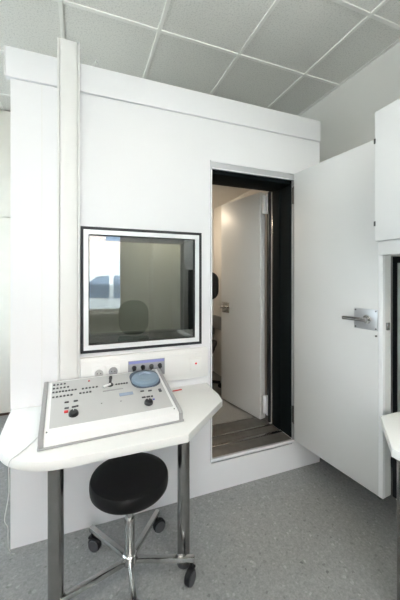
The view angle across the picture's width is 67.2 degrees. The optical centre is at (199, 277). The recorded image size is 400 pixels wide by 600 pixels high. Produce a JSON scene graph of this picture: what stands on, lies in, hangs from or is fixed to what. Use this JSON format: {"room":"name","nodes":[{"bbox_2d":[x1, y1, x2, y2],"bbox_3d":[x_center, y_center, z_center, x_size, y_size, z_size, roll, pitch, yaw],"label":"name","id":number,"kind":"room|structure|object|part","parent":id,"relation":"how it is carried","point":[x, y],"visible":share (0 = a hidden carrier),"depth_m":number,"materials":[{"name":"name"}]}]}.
{"room":"hearing test room","nodes":[
{"label":"hearing test room","id":0,"kind":"room"},
{"bbox_2d":[0,415,396,599],"bbox_3d":[-0.485,1.440,1.018,4.640,0.080,6.250,0,0,-21],"label":"floor","id":1,"kind":"structure","parent":0,"point":[312,531],"depth_m":1.56,"materials":[{"name":"plastic"}]},
{"bbox_2d":[0,110,9,415],"bbox_3d":[-2.339,-0.150,3.199,1.220,3.100,0.606,0,0,-21],"label":"tall cabinet","id":2,"kind":"object","parent":1,"relation":"on","point":[4,115],"visible":0.12,"depth_m":3.05,"materials":[{"name":"beige laminate"}]},
{"bbox_3d":[-1.959,-1.147,3.067,0.606,1.069,0.021,0,0,-21],"label":"cupboard door","id":3,"kind":"part","parent":2,"relation":"part of","materials":[{"name":"beige laminate"}]},
{"bbox_3d":[-1.959,0.383,3.067,0.606,1.975,0.021,0,0,-21],"label":"cupboard door","id":4,"kind":"part","parent":2,"relation":"part of","materials":[{"name":"beige laminate"}]},
{"bbox_2d":[0,383,221,599],"bbox_3d":[-0.362,1.040,1.486,1.086,0.720,0.565,0,0,-21],"label":"table","id":5,"kind":"object","parent":1,"relation":"on","point":[198,403],"visible":0.78,"depth_m":1.25,"materials":[{"name":"white laminate"}]},
{"bbox_2d":[4,437,37,554],"bbox_3d":[-0.773,1.036,1.344,0.134,0.722,0.472,0,0,-28],"label":"lead","id":6,"kind":"object","parent":5,"relation":"hanging from","point":[37,437],"visible":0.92,"depth_m":1.12,"materials":[{"name":"white plastic"}]},
{"bbox_3d":[-0.584,1.052,1.221,0.060,0.672,0.060,0,0,-21],"label":"leg","id":7,"kind":"part","parent":5,"relation":"part of","materials":[{"name":"silver metal"}]},
{"bbox_2d":[37,368,183,451],"bbox_3d":[-0.438,0.596,1.483,0.612,0.166,0.412,0,0,-24],"label":"audiometer","id":8,"kind":"object","parent":5,"relation":"on","point":[74,411],"visible":1,"depth_m":1.40,"materials":[{"name":"white plastic"}]},
{"bbox_3d":[-0.558,0.598,1.330,0.042,0.026,0.042,0,0,-21],"label":"rotary knob","id":9,"kind":"part","parent":8,"relation":"part of","materials":[{"name":"black plastic"}]},
{"bbox_3d":[-0.441,0.580,1.496,0.536,0.086,0.328,0,0,-24],"label":"control panel","id":10,"kind":"part","parent":8,"relation":"part of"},
{"bbox_3d":[-0.248,0.601,1.455,0.042,0.026,0.042,0,0,-21],"label":"rotary knob","id":11,"kind":"part","parent":8,"relation":"part of","materials":[{"name":"black plastic"}]},
{"bbox_3d":[-0.081,1.052,1.477,0.060,0.672,0.060,0,0,-21],"label":"leg","id":12,"kind":"part","parent":5,"relation":"part of","materials":[{"name":"silver metal"}]},
{"bbox_2d":[60,452,195,599],"bbox_3d":[-0.319,1.146,1.363,0.581,0.508,0.563,0,0,-21],"label":"stool","id":13,"kind":"object","parent":1,"relation":"on","point":[127,485],"visible":0.98,"depth_m":1.36,"materials":[{"name":"black leather"}]},
{"bbox_3d":[-0.451,1.294,1.291,0.278,0.023,0.024,0,0,-36],"label":"arm","id":14,"kind":"part","parent":13,"relation":"part of","materials":[{"name":"silver metal"}]},
{"bbox_3d":[-0.452,1.294,1.478,0.278,0.023,0.024,0,0,36],"label":"arm","id":15,"kind":"part","parent":13,"relation":"part of","materials":[{"name":"silver metal"}]},
{"bbox_3d":[-0.323,0.930,1.385,0.352,0.076,0.352,0,0,-21],"label":"seat","id":16,"kind":"part","parent":13,"relation":"part of","materials":[{"name":"black leather"}]},
{"bbox_3d":[-0.273,1.294,1.235,0.024,0.023,0.278,0,0,-18],"label":"arm","id":17,"kind":"part","parent":13,"relation":"part of","materials":[{"name":"silver metal"}]},
{"bbox_3d":[-0.275,1.294,1.537,0.024,0.023,0.278,0,0,18],"label":"arm","id":18,"kind":"part","parent":13,"relation":"part of","materials":[{"name":"silver metal"}]},
{"bbox_3d":[-0.164,1.294,1.387,0.278,0.023,0.024,0,0,0],"label":"arm","id":19,"kind":"part","parent":13,"relation":"part of","materials":[{"name":"silver metal"}]},
{"bbox_2d":[4,44,390,549],"bbox_3d":[-0.267,0.101,2.482,2.050,2.598,2.583,0,0,-21],"label":"booth","id":20,"kind":"object","parent":1,"relation":"on","point":[179,186],"visible":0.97,"depth_m":1.88,"materials":[{"name":"white plastic"}]},
{"bbox_2d":[57,37,79,380],"bbox_3d":[-0.710,-0.297,1.631,0.111,1.950,0.042,0,0,-21],"label":"duct","id":21,"kind":"object","parent":20,"relation":"attached to","point":[68,52],"visible":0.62,"depth_m":1.61,"materials":[{"name":"white plastic"}]},
{"bbox_3d":[-0.405,0.070,1.999,0.625,0.613,0.008,0,0,-21],"label":"pane","id":22,"kind":"part","parent":20,"relation":"part of","materials":[{"name":"clear glass"}]},
{"bbox_2d":[80,346,207,380],"bbox_3d":[-0.306,0.536,1.793,0.758,0.183,0.036,0,0,-21],"label":"cable trunking","id":23,"kind":"object","parent":20,"relation":"attached to","point":[177,361],"depth_m":1.82,"materials":[{"name":"white plastic"}]},
{"bbox_2d":[92,366,105,376],"bbox_3d":[-0.559,0.532,1.668,0.072,0.072,0.013,0,0,-21],"label":"power socket","id":24,"kind":"object","parent":23,"relation":"attached to","point":[96,371],"visible":0.81,"depth_m":1.67,"materials":[{"name":"white plastic"}]},
{"bbox_2d":[106,364,119,374],"bbox_3d":[-0.488,0.528,1.695,0.072,0.072,0.013,0,0,-21],"label":"power socket","id":25,"kind":"object","parent":23,"relation":"attached to","point":[110,369],"visible":0.88,"depth_m":1.69,"materials":[{"name":"white plastic"}]},
{"bbox_2d":[128,358,164,373],"bbox_3d":[-0.312,0.530,1.769,0.216,0.096,0.005,0,0,-21],"label":"panel","id":26,"kind":"object","parent":23,"relation":"attached to","point":[155,362],"visible":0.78,"depth_m":1.77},
{"bbox_2d":[190,357,200,369],"bbox_3d":[-0.026,0.536,1.875,0.076,0.076,0.016,0,0,-21],"label":"switch","id":27,"kind":"object","parent":23,"relation":"attached to","point":[195,363],"visible":1,"depth_m":1.87,"materials":[{"name":"white plastic"}]},
{"bbox_3d":[-0.045,-1.103,1.917,2.039,0.154,0.036,0,0,-21],"label":"header panel","id":28,"kind":"part","parent":20,"relation":"part of","materials":[{"name":"white metal"}]},
{"bbox_2d":[212,272,220,387],"bbox_3d":[0.000,0.573,3.358,0.502,1.275,0.520,0,0,9],"label":"chair","id":29,"kind":"object","parent":20,"relation":"on","point":[215,282],"visible":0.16,"depth_m":3.51,"materials":[{"name":"black fabric"}]},
{"bbox_3d":[-0.026,0.760,3.342,0.400,0.080,0.420,0,0,9],"label":"seat","id":30,"kind":"part","parent":29,"relation":"part of","materials":[{"name":"black fabric"}]},
{"bbox_3d":[0.009,0.100,3.579,0.420,0.330,0.080,0,0,9],"label":"backrest","id":31,"kind":"part","parent":29,"relation":"part of","materials":[{"name":"black fabric"}]},
{"bbox_3d":[0.110,1.165,3.331,0.276,0.091,0.032,0,0,9],"label":"arm","id":32,"kind":"part","parent":29,"relation":"part of","materials":[{"name":"black plastic"}]},
{"bbox_3d":[0.233,0.290,2.910,0.052,0.100,0.122,0,0,-33],"label":"handle","id":33,"kind":"part","parent":20,"relation":"part of","materials":[{"name":"silver metal"}]},
{"bbox_3d":[0.384,0.238,2.777,0.060,1.913,0.547,0,0,-33],"label":"door","id":34,"kind":"part","parent":20,"relation":"part of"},
{"bbox_3d":[0.382,0.218,2.081,0.677,1.960,0.012,0,0,-21],"label":"door trim","id":35,"kind":"part","parent":20,"relation":"part of","materials":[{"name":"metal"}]},
{"bbox_3d":[0.586,0.240,2.420,0.011,1.876,0.015,0,0,-21],"label":"door frame","id":36,"kind":"part","parent":20,"relation":"part of","materials":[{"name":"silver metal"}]},
{"bbox_3d":[0.851,0.212,1.893,0.072,1.916,0.646,0,0,-27],"label":"door","id":37,"kind":"part","parent":20,"relation":"part of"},
{"bbox_3d":[0.878,0.230,1.694,0.056,0.048,0.145,0,0,-28],"label":"lever handle","id":38,"kind":"part","parent":20,"relation":"part of","materials":[{"name":"silver metal"}]},
{"bbox_3d":[0.920,0.231,1.672,0.005,0.115,0.140,0,0,-27],"label":"lock plate","id":39,"kind":"part","parent":20,"relation":"part of","materials":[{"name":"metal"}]},
{"bbox_2d":[380,411,399,599],"bbox_3d":[1.131,1.040,0.957,0.505,0.720,1.157,0,0,-21],"label":"table","id":40,"kind":"object","parent":1,"relation":"on","point":[390,423],"depth_m":1.24,"materials":[{"name":"white laminate"}]},
{"bbox_3d":[0.844,1.052,1.238,0.060,0.672,0.060,0,0,-21],"label":"leg","id":41,"kind":"part","parent":40,"relation":"part of","materials":[{"name":"silver metal"}]},
{"bbox_2d":[393,256,399,499],"bbox_3d":[1.437,0.630,1.759,0.310,1.540,0.426,0,0,-21],"label":"cabinet","id":42,"kind":"object","parent":1,"relation":"on","point":[396,260],"visible":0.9,"depth_m":1.88,"materials":[{"name":"black plastic"}]},
{"bbox_3d":[1.300,0.625,1.712,0.006,1.440,0.389,0,0,-21],"label":"glass pane","id":43,"kind":"part","parent":42,"relation":"part of","materials":[{"name":"black glass"}]},
{"bbox_2d":[0,0,399,114],"bbox_3d":[-0.485,-1.742,1.018,4.440,0.060,6.050,0,0,-21],"label":"ceiling","id":44,"kind":"structure","parent":0,"point":[296,34],"depth_m":2.17,"materials":[{"name":"tile"}]},
{"bbox_2d":[0,0,399,115],"bbox_3d":[-0.485,-1.708,1.018,4.440,0.011,6.050,0,0,-21],"label":"trim","id":45,"kind":"structure","parent":44,"relation":"attached to","point":[366,13],"depth_m":2.15,"materials":[{"name":"white metal"}]},
{"bbox_2d":[300,42,399,456],"bbox_3d":[1.628,-0.156,1.846,0.100,3.112,6.050,0,0,-21],"label":"wall","id":46,"kind":"structure","parent":0,"point":[346,115],"depth_m":2.50,"materials":[{"name":"white paint"}]},
{"bbox_3d":[1.619,-0.156,1.075,0.480,3.112,1.020,0,0,-21],"label":"wall pillar","id":47,"kind":"structure","parent":0,"visible":0},
{"bbox_2d":[374,99,399,255],"bbox_3d":[1.172,-0.421,0.957,0.437,0.642,1.028,0,0,-21],"label":"upper cabinet","id":48,"kind":"object","parent":47,"relation":"attached to","point":[387,119],"visible":1,"depth_m":1.30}
]}

